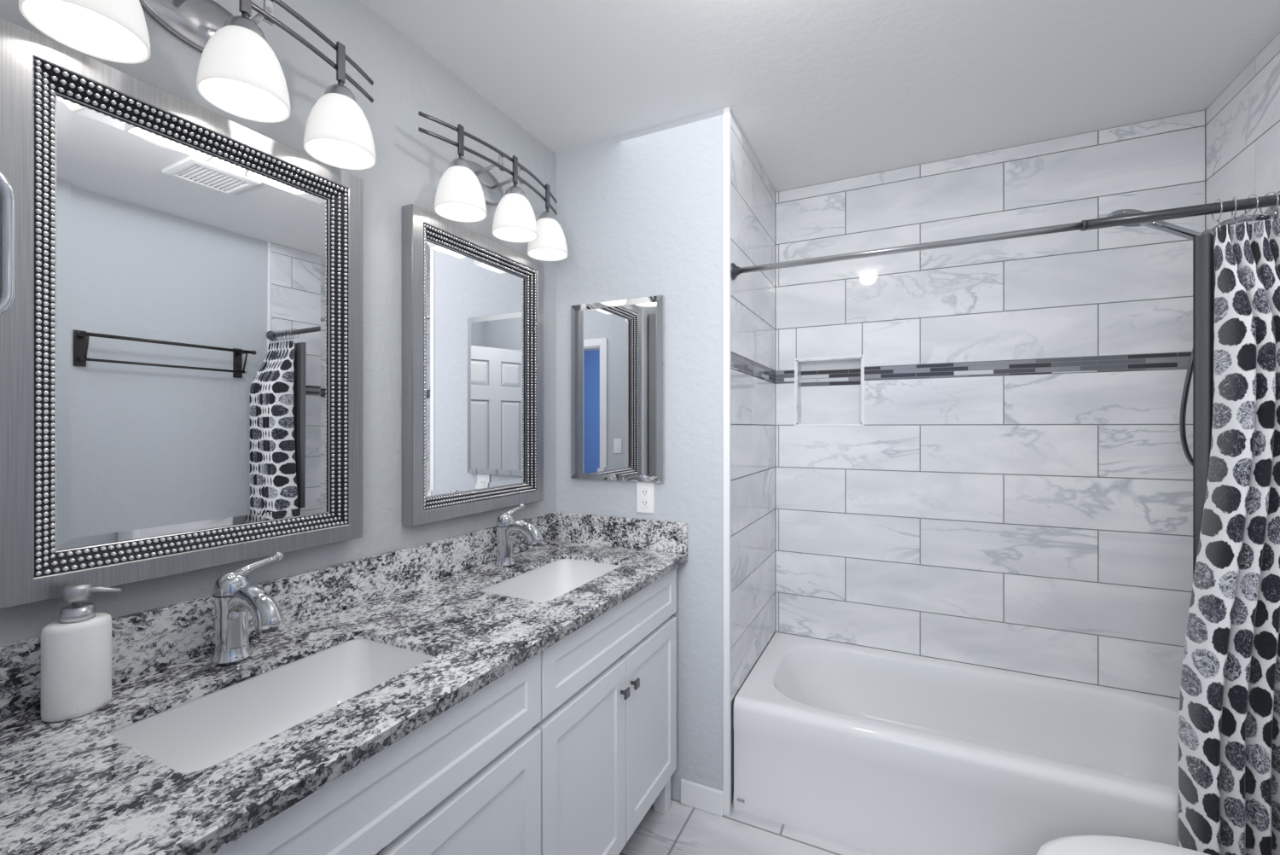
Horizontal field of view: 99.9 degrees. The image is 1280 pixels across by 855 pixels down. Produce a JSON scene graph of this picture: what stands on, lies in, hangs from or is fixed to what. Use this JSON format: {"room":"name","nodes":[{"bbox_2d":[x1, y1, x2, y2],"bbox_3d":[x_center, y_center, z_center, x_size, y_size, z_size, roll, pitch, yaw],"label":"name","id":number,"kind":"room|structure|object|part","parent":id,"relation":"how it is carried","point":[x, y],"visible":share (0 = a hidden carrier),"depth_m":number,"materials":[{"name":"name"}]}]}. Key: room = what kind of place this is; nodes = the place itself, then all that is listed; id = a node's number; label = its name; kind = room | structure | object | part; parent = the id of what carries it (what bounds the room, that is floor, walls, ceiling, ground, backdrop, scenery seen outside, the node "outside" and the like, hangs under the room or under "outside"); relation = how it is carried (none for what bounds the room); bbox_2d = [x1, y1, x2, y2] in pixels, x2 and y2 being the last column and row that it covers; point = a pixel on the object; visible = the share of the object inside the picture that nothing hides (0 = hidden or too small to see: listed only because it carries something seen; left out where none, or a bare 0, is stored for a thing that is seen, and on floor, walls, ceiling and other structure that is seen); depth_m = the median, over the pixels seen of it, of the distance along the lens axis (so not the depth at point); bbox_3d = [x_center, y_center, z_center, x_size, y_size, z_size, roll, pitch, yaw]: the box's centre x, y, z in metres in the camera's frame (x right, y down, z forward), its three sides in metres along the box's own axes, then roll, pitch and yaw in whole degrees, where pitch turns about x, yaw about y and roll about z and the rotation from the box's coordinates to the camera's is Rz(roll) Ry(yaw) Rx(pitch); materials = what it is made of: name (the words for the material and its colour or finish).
{"room":"bathroom","nodes":[
{"label":"bathroom","id":0,"kind":"room"},
{"bbox_2d":[0,0,556,645],"bbox_3d":[-0.885,0.121,1.259,0.120,2.500,2.198,0,0,26],"label":"wall","id":1,"kind":"structure","parent":0,"point":[408,75],"depth_m":1.47,"materials":[{"name":"grey paint"}]},
{"bbox_2d":[0,171,14,315],"bbox_3d":[-1.031,-0.291,0.746,0.070,0.274,0.209,0,0,26],"label":"towel ring","id":2,"kind":"object","parent":1,"relation":"attached to","point":[7,299],"visible":1,"depth_m":0.82,"materials":[{"name":"silver metal"}]},
{"bbox_2d":[0,17,362,609],"bbox_3d":[-0.863,-0.176,1.105,0.044,0.912,0.615,0,0,27],"label":"mirror","id":3,"kind":"object","parent":1,"relation":"attached to","point":[181,353],"visible":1,"depth_m":1.02,"materials":[{"name":"silver metal"}]},
{"bbox_2d":[18,0,376,169],"bbox_3d":[-0.794,-0.753,1.048,0.230,0.258,0.653,0,0,26],"label":"sconce","id":4,"kind":"object","parent":1,"relation":"attached to","point":[240,73],"visible":1,"depth_m":1.03,"materials":[{"name":"white glass"}]},
{"bbox_2d":[401,203,543,526],"bbox_3d":[-0.526,-0.176,1.802,0.044,0.912,0.615,0,0,26],"label":"mirror","id":5,"kind":"object","parent":1,"relation":"attached to","point":[472,372],"visible":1,"depth_m":1.74,"materials":[{"name":"silver metal"}]},
{"bbox_2d":[418,110,567,261],"bbox_3d":[-0.443,-0.753,1.761,0.230,0.258,0.653,0,0,26],"label":"sconce","id":6,"kind":"object","parent":1,"relation":"attached to","point":[467,190],"visible":1,"depth_m":1.69,"materials":[{"name":"white glass"}]},
{"bbox_3d":[-0.416,-0.686,1.748,0.171,0.124,0.569,0,0,26],"label":"lamp shade","id":7,"kind":"part","parent":6,"relation":"part of","materials":[{"name":"white glass"}]},
{"bbox_2d":[556,108,773,805],"bbox_3d":[0.138,0.121,2.517,0.845,2.500,0.962,0,0,26],"label":"wall","id":8,"kind":"structure","parent":0,"point":[639,214],"depth_m":1.98,"materials":[{"name":"grey paint"}]},
{"bbox_2d":[570,295,663,482],"bbox_3d":[-0.093,-0.142,2.081,0.405,0.695,0.022,0,0,26],"label":"mirror","id":9,"kind":"object","parent":8,"relation":"attached to","point":[617,390],"visible":1,"depth_m":2.06,"materials":[{"name":"grey mirror"}]},
{"bbox_2d":[636,482,654,513],"bbox_3d":[0.020,0.265,2.033,0.072,0.116,0.008,0,0,26],"label":"electrical outlet","id":10,"kind":"object","parent":8,"relation":"attached to","point":[645,497],"visible":1,"depth_m":2.03,"materials":[{"name":"white plastic"}]},
{"bbox_2d":[680,778,723,816],"bbox_3d":[0.217,1.329,0.804,2.260,0.085,2.115,0,0,26],"label":"baseboard","id":11,"kind":"structure","parent":8,"relation":"attached to","point":[710,800],"depth_m":1.92,"materials":[{"name":"white paint"}]},
{"bbox_2d":[722,106,730,816],"bbox_3d":[0.997,0.121,1.578,1.547,2.500,0.044,0,0,26],"label":"trim","id":12,"kind":"structure","parent":8,"relation":"attached to","point":[726,450],"depth_m":1.90,"materials":[{"name":"white paint"}]},
{"bbox_2d":[618,797,877,854],"bbox_3d":[0.417,1.421,1.210,2.660,0.100,3.260,0,0,26],"label":"floor","id":13,"kind":"structure","parent":0,"point":[678,828],"depth_m":1.80,"materials":[{"name":"tile"}]},
{"bbox_2d":[0,511,687,854],"bbox_3d":[-0.542,0.859,1.159,0.580,1.025,2.071,0,0,26],"label":"bathroom vanity","id":14,"kind":"object","parent":13,"relation":"on","point":[459,695],"visible":1,"depth_m":1.06,"materials":[{"name":"white"}]},
{"bbox_2d":[40,582,122,722],"bbox_3d":[-0.907,0.356,0.871,0.065,0.202,0.087,0,0,26],"label":"soap dispenser","id":15,"kind":"object","parent":14,"relation":"on","point":[76,660],"visible":1,"depth_m":0.85,"materials":[{"name":"ceramic"}]},
{"bbox_2d":[209,552,284,665],"bbox_3d":[-0.742,0.361,1.070,0.187,0.192,0.133,0,0,26],"label":"faucet","id":16,"kind":"object","parent":14,"relation":"on","point":[237,596],"visible":1,"depth_m":1.04,"materials":[{"name":"silver metal"}]},
{"bbox_2d":[494,503,544,566],"bbox_3d":[-0.382,0.361,1.801,0.187,0.192,0.133,0,0,26],"label":"faucet","id":17,"kind":"object","parent":14,"relation":"on","point":[509,527],"visible":1,"depth_m":1.77,"materials":[{"name":"silver metal"}]},
{"bbox_2d":[733,632,1179,854],"bbox_3d":[1.171,1.175,1.921,1.509,0.392,0.714,0,0,26],"label":"bathtub","id":18,"kind":"object","parent":13,"relation":"on","point":[878,752],"visible":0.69,"depth_m":1.84,"materials":[{"name":"white ceramic"}]},
{"bbox_2d":[1035,834,1210,854],"bbox_3d":[1.145,0.985,0.997,0.749,0.772,0.450,0,0,26],"label":"toilet","id":19,"kind":"object","parent":13,"relation":"on","point":[1091,845],"visible":1,"depth_m":1.17,"materials":[{"name":"white ceramic"}]},
{"bbox_2d":[360,0,1279,191],"bbox_3d":[0.417,-1.179,1.210,2.660,0.100,3.260,0,0,26],"label":"ceiling","id":20,"kind":"structure","parent":0,"point":[810,92],"depth_m":1.68,"materials":[{"name":"white paint"}]},
{"bbox_2d":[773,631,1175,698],"bbox_3d":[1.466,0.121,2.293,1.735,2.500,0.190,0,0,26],"label":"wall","id":21,"kind":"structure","parent":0,"point":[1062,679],"depth_m":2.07,"materials":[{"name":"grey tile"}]},
{"bbox_2d":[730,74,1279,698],"bbox_3d":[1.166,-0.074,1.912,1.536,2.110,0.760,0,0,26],"label":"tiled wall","id":22,"kind":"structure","parent":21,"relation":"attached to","point":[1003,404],"depth_m":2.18,"materials":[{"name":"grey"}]},
{"bbox_2d":[730,32,1279,701],"bbox_3d":[1.188,-0.075,1.955,1.535,2.104,0.853,0,0,26],"label":"tiled wall","id":23,"kind":"structure","parent":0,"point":[836,398],"depth_m":2.17,"materials":[{"name":"tile"}]},
{"bbox_2d":[730,193,1279,279],"bbox_3d":[1.012,-0.560,1.597,1.513,0.060,0.060,0,0,26],"label":"curtain rod","id":24,"kind":"object","parent":23,"relation":"attached to","point":[1187,212],"visible":1,"depth_m":1.51,"materials":[{"name":"grey metal"}]},
{"bbox_2d":[1192,232,1214,579],"bbox_3d":[1.517,0.202,1.390,0.125,1.418,0.030,0,0,26],"label":"curtain liner","id":25,"kind":"object","parent":24,"relation":"hanging from","point":[1203,289],"visible":0.1,"depth_m":1.41,"materials":[{"name":"grey plastic"}]},
{"bbox_2d":[1178,191,1279,854],"bbox_3d":[1.516,0.369,1.289,0.310,1.903,0.159,0,0,26],"label":"shower curtain","id":26,"kind":"object","parent":24,"relation":"hanging from","point":[1229,759],"visible":0.96,"depth_m":1.27,"materials":[{"name":"fabric"}]},
{"bbox_2d":[1105,205,1278,465],"bbox_3d":[1.669,-0.275,1.647,0.377,0.832,0.112,0,0,26],"label":"shower head","id":27,"kind":"object","parent":23,"relation":"attached to","point":[1180,231],"visible":0.31,"depth_m":1.62}
]}

